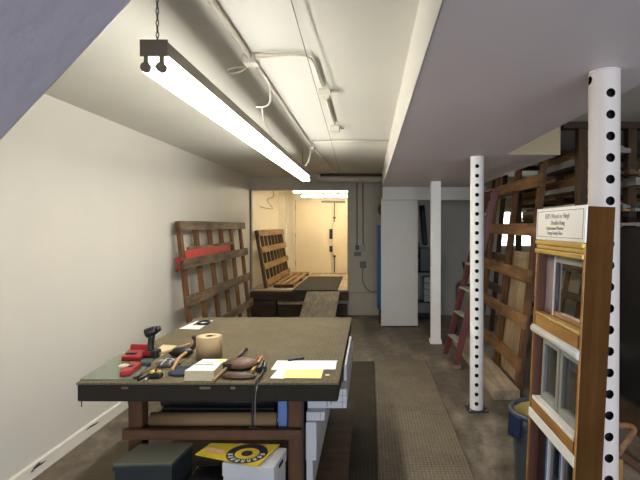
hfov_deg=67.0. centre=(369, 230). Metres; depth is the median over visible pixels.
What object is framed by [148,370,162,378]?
plane
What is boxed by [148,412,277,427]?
paper roll
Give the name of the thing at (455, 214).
wall niche
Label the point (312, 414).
carton
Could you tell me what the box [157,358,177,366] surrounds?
gun
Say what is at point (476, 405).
post
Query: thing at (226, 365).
hammer
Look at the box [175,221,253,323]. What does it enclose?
rack
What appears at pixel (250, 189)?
trim
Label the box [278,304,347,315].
beam
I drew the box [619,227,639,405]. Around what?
screen
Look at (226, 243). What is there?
plank
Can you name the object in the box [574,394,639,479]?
bentwood chair
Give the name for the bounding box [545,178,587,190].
trim
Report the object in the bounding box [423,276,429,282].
pack
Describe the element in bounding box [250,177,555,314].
wall
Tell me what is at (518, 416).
trash can
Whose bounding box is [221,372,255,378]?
sheath
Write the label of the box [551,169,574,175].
trim
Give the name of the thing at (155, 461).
storage box
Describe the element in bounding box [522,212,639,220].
trim
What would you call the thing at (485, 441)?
floor
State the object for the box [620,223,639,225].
board
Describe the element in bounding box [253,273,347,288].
floor
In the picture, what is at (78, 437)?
baseboard
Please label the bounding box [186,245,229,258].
board
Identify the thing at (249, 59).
conduit
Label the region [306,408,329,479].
carton
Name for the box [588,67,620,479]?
post
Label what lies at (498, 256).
rack
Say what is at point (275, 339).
work table
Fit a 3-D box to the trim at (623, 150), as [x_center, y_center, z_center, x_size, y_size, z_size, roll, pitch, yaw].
[1.973,-0.645,4.400,0.112,0.057,1.333,0,1,0]
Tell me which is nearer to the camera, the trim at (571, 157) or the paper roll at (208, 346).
the paper roll at (208, 346)
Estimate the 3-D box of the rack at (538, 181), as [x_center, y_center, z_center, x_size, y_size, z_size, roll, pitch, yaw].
[1.529,0.404,5.380,0.302,2.185,1.850,0,1,0]
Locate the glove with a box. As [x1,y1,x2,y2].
[168,365,190,376]
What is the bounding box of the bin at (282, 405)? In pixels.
[278,401,287,427]
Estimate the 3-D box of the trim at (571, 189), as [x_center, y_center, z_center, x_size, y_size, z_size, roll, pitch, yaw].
[1.844,-0.379,4.368,0.101,0.044,1.322,0,1,0]
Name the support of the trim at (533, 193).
on the trim at (531, 197)
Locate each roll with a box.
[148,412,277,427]
[160,401,277,405]
[196,333,221,360]
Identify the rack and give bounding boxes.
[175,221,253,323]
[254,229,290,287]
[483,159,548,389]
[484,175,516,330]
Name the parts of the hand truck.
handle, frame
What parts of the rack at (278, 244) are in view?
post, post, post, post, post, post, post, post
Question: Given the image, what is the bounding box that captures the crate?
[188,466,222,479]
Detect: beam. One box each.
[250,291,348,300]
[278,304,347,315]
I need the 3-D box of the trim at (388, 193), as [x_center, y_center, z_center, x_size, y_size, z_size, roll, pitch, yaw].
[0.970,-0.575,7.284,1.560,0.213,0.080,0,1,0]
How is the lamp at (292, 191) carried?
hanging from the ceiling
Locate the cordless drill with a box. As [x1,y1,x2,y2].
[142,326,161,358]
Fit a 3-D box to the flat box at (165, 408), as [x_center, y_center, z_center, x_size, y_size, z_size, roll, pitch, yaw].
[-0.795,0.961,2.710,0.590,0.072,0.400,0,1,0]
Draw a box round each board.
[80,351,161,380]
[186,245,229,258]
[299,291,339,316]
[344,336,350,380]
[452,336,519,399]
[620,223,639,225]
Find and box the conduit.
[207,0,388,171]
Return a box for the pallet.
[273,272,308,287]
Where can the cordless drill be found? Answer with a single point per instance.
(151, 352)
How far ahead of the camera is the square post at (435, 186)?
6.29 m
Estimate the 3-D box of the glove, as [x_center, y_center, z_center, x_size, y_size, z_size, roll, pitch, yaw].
[-0.935,0.703,2.406,0.147,0.028,0.138,0,1,0]
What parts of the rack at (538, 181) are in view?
post, post, post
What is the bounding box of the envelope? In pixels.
[159,345,175,355]
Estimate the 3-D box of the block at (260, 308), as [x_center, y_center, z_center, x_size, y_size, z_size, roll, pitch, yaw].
[-1.835,1.331,8.283,0.450,0.265,0.158,0,1,0]
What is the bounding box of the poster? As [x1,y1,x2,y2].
[195,443,279,466]
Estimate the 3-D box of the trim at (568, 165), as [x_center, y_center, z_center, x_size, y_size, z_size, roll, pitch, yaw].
[1.849,-0.608,4.421,0.112,0.061,1.436,0,1,0]
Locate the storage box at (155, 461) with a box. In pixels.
[113,443,192,479]
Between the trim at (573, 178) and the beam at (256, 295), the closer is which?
the trim at (573, 178)
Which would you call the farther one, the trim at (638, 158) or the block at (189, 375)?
the trim at (638, 158)
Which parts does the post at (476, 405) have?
plate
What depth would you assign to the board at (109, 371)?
2.39 m
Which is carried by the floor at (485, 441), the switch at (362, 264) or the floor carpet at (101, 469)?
the floor carpet at (101, 469)
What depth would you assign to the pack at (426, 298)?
8.03 m
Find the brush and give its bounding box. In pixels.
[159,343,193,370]
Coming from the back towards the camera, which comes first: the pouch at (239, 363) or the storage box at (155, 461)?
the pouch at (239, 363)
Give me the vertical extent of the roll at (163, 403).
0.066 m
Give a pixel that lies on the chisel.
(139, 375)
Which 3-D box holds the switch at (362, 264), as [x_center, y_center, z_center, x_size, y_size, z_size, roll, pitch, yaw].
[-0.026,0.796,8.333,0.277,0.537,0.049,0,1,0]
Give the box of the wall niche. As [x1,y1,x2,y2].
[418,186,496,314]
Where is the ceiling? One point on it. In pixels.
(359, 49)
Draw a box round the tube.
[419,205,427,245]
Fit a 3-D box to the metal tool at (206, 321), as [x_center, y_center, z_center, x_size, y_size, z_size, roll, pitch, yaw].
[-1.252,0.687,3.598,0.101,0.016,0.151,0,1,0]
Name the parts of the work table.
leg, rail, leg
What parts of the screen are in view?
screen frame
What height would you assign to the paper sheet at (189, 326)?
0.002 m
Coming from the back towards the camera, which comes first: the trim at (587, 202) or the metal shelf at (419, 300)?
the metal shelf at (419, 300)
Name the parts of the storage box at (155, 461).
box lid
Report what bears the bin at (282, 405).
on the work table
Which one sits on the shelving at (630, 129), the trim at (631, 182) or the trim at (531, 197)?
the trim at (631, 182)
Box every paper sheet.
[179,320,212,328]
[270,370,285,378]
[271,361,325,369]
[283,370,322,377]
[324,361,336,368]
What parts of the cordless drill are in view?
motor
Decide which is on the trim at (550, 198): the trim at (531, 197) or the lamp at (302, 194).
the trim at (531, 197)
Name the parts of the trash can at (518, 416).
can handle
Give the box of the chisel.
[133,368,151,378]
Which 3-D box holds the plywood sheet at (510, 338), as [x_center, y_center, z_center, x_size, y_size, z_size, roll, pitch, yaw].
[1.529,0.856,5.094,0.162,1.278,0.930,0,1,0]
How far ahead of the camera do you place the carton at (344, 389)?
2.50 m
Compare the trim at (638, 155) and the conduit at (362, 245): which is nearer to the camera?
the trim at (638, 155)
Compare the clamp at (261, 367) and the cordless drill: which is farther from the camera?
the cordless drill
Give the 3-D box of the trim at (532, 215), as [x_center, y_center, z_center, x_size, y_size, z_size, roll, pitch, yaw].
[2.244,-0.194,5.394,0.071,0.037,3.141,0,1,0]
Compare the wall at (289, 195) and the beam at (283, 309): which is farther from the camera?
the wall at (289, 195)
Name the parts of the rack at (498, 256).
post, post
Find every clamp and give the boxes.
[175,257,182,271]
[249,356,265,427]
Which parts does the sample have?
edge trim, sash rail, white rail, sash rail, rail, rail, gold moulding, gold moulding, gold moulding, sash rail, panel, sash rail, sash rail, glass pane, sash rail, edge trim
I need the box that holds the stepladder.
[442,188,500,368]
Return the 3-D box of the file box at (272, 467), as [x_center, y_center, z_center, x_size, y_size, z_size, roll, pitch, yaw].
[-0.530,1.187,2.226,0.260,0.300,0.201,0,1,10]
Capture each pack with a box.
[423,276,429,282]
[423,282,429,288]
[423,288,429,294]
[423,295,429,301]
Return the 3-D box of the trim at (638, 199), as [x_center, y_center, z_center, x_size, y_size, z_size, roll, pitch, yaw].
[2.345,-0.267,5.355,0.107,0.051,3.368,0,1,0]
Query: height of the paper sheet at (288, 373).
0.002 m
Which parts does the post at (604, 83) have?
plate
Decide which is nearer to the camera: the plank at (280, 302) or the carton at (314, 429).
the carton at (314, 429)
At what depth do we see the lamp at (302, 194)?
10.36 m
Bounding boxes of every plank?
[186,242,233,249]
[279,301,303,303]
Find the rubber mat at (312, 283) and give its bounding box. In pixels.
[292,276,342,290]
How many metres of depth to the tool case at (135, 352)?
2.66 m
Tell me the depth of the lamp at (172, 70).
2.02 m
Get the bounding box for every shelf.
[148,401,307,437]
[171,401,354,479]
[418,270,429,316]
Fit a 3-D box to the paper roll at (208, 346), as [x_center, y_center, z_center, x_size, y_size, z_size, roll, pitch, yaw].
[-0.889,0.645,2.666,0.145,0.127,0.138,0,1,0]
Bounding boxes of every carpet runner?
[348,361,377,479]
[375,360,474,479]
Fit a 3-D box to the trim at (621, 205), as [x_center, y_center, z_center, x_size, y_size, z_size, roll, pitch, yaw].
[1.999,-0.202,4.377,0.057,0.032,1.279,0,1,0]
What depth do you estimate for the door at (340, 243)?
11.20 m
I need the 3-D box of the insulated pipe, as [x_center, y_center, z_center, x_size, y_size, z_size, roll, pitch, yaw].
[0.142,-0.893,7.891,2.116,0.197,0.240,0,1,0]
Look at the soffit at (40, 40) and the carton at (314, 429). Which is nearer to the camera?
the soffit at (40, 40)
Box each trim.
[250,189,251,289]
[382,186,485,199]
[522,169,639,197]
[522,176,639,200]
[522,186,639,203]
[522,201,639,214]
[522,207,639,217]
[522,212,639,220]
[526,198,639,211]
[533,157,639,188]
[537,154,587,175]
[543,202,587,208]
[544,183,587,195]
[545,174,587,186]
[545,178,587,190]
[546,149,639,178]
[546,154,639,180]
[548,147,587,162]
[548,150,587,166]
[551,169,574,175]
[556,182,622,195]
[558,177,639,196]
[620,145,630,154]
[620,169,639,177]
[620,204,629,207]
[620,208,630,211]
[620,212,635,217]
[622,208,639,211]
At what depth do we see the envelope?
2.90 m
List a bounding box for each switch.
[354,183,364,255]
[360,261,376,292]
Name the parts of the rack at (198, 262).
post, post, post, post, post, post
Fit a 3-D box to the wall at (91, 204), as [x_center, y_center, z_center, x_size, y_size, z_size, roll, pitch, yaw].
[-2.150,0.309,3.978,0.120,2.400,14.750,0,1,0]
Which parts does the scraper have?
handle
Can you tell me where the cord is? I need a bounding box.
[291,0,344,188]
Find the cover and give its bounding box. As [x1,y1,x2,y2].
[377,204,380,322]
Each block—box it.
[184,361,225,380]
[250,301,276,316]
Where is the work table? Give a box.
[76,317,354,479]
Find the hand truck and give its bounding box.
[454,262,469,334]
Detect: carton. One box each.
[306,408,326,420]
[306,408,327,459]
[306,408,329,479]
[308,341,353,407]
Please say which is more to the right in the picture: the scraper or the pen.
the pen
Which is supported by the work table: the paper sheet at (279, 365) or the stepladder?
the paper sheet at (279, 365)
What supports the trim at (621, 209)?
on the trim
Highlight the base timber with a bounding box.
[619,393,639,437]
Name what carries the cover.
on the floor at (485, 441)
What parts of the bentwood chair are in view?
leg, arm, seat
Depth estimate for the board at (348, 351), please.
2.82 m
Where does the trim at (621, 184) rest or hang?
on the shelving at (630, 129)
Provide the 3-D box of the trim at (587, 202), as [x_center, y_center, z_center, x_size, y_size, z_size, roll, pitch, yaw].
[1.819,-0.226,4.338,0.051,0.027,1.446,0,1,0]
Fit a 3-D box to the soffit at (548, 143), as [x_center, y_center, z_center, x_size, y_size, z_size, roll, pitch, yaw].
[1.339,-0.759,3.937,0.443,0.265,0.010,0,1,0]
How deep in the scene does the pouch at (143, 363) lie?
2.51 m
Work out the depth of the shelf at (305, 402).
2.61 m
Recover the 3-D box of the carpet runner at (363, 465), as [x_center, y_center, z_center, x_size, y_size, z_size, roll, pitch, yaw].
[-0.110,1.513,3.041,0.320,0.010,4.850,0,1,0]
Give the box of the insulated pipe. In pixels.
[314,174,381,182]
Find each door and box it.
[292,197,346,272]
[321,200,347,272]
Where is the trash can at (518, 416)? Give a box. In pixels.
[508,397,575,479]
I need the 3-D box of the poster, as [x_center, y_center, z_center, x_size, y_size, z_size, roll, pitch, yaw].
[-0.622,1.027,2.245,0.331,0.005,0.223,0,1,16]
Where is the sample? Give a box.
[526,205,614,479]
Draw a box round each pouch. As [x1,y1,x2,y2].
[140,361,150,366]
[226,357,258,369]
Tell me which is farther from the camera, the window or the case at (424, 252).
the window
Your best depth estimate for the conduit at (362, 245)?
8.33 m
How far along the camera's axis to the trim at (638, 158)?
5.43 m
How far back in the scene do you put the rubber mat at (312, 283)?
9.04 m
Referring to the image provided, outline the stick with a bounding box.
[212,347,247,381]
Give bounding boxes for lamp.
[140,0,309,180]
[292,191,346,192]
[300,193,346,196]
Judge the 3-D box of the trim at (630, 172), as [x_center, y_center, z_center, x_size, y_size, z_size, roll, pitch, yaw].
[2.051,-0.465,4.356,0.087,0.040,1.292,0,1,0]
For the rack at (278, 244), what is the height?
1.045 m
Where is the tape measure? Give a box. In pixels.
[118,362,140,375]
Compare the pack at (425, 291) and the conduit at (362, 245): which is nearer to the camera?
the pack at (425, 291)
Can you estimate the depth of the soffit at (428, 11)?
2.07 m
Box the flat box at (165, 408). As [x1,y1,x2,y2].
[162,406,277,411]
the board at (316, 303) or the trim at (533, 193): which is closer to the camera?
the trim at (533, 193)
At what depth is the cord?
2.43 m
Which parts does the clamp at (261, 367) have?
rod, rod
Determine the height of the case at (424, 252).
0.399 m
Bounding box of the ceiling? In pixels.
[44,0,639,176]
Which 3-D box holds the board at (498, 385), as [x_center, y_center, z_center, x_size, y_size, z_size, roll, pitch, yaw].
[1.218,1.450,5.340,0.235,0.088,2.150,0,1,0]
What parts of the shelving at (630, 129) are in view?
arm, arm, arm, arm, arm, arm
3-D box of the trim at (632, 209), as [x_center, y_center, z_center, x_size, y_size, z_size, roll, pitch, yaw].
[2.068,-0.173,4.354,0.058,0.028,1.329,0,1,0]
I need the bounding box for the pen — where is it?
[288,357,303,360]
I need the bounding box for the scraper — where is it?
[137,369,156,380]
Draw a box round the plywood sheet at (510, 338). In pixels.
[499,250,529,379]
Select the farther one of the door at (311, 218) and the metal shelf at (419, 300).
the door at (311, 218)
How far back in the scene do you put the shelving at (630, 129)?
3.91 m
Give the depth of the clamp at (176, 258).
4.97 m
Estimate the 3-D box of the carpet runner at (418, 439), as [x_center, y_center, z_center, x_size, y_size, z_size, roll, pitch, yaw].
[0.347,1.512,3.066,0.585,0.012,4.900,0,1,0]
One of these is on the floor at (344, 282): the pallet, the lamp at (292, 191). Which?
the pallet
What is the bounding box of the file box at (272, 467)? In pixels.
[222,443,285,479]
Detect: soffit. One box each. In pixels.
[0,0,131,139]
[382,0,443,186]
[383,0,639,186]
[506,127,559,154]
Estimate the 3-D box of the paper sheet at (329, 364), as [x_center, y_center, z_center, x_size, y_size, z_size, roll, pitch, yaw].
[-0.208,0.706,2.530,0.063,0.002,0.154,0,1,0]
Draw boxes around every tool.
[189,335,196,349]
[193,320,210,324]
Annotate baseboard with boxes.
[8,313,246,479]
[349,293,378,314]
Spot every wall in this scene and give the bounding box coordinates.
[0,94,278,479]
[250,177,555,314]
[279,192,286,267]
[287,193,332,272]
[381,198,417,325]
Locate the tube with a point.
(421, 207)
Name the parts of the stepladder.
rail, rail, rail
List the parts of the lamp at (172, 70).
plate, chain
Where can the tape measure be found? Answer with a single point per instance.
(129, 369)
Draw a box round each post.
[429,181,441,343]
[465,156,488,412]
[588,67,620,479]
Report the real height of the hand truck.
1.060 m
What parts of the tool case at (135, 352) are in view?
lid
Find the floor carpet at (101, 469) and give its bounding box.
[74,332,350,479]
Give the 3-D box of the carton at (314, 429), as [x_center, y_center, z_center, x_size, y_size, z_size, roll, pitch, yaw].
[-0.298,1.061,2.971,0.053,0.194,1.080,0,1,0]
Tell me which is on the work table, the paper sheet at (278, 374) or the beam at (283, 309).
the paper sheet at (278, 374)
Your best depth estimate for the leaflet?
2.37 m
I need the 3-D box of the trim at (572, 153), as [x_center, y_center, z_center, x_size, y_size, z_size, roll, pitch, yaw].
[1.849,-0.689,4.494,0.112,0.024,1.111,0,1,0]
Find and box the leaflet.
[185,359,227,370]
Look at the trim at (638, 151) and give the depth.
4.29 m
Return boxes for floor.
[32,315,639,479]
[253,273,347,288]
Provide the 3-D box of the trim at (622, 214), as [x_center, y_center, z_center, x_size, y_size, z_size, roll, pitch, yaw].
[2.068,-0.137,4.379,0.058,0.042,1.196,0,1,0]
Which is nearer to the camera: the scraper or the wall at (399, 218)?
the scraper
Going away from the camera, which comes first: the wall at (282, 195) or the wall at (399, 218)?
the wall at (399, 218)
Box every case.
[121,344,147,360]
[419,247,429,271]
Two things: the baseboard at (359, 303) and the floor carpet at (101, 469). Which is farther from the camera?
the baseboard at (359, 303)
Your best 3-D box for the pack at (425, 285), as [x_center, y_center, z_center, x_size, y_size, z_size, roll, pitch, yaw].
[0.978,0.923,8.120,0.154,0.098,0.180,0,1,0]
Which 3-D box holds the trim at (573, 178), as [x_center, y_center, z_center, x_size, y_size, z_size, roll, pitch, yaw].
[1.844,-0.459,4.349,0.101,0.030,1.347,0,1,0]
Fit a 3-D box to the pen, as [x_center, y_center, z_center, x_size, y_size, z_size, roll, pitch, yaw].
[-0.404,0.700,2.621,0.090,0.013,0.013,0,1,-26]
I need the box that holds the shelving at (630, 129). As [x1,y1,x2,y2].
[515,122,639,407]
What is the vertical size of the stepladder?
1.954 m
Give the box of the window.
[501,210,530,246]

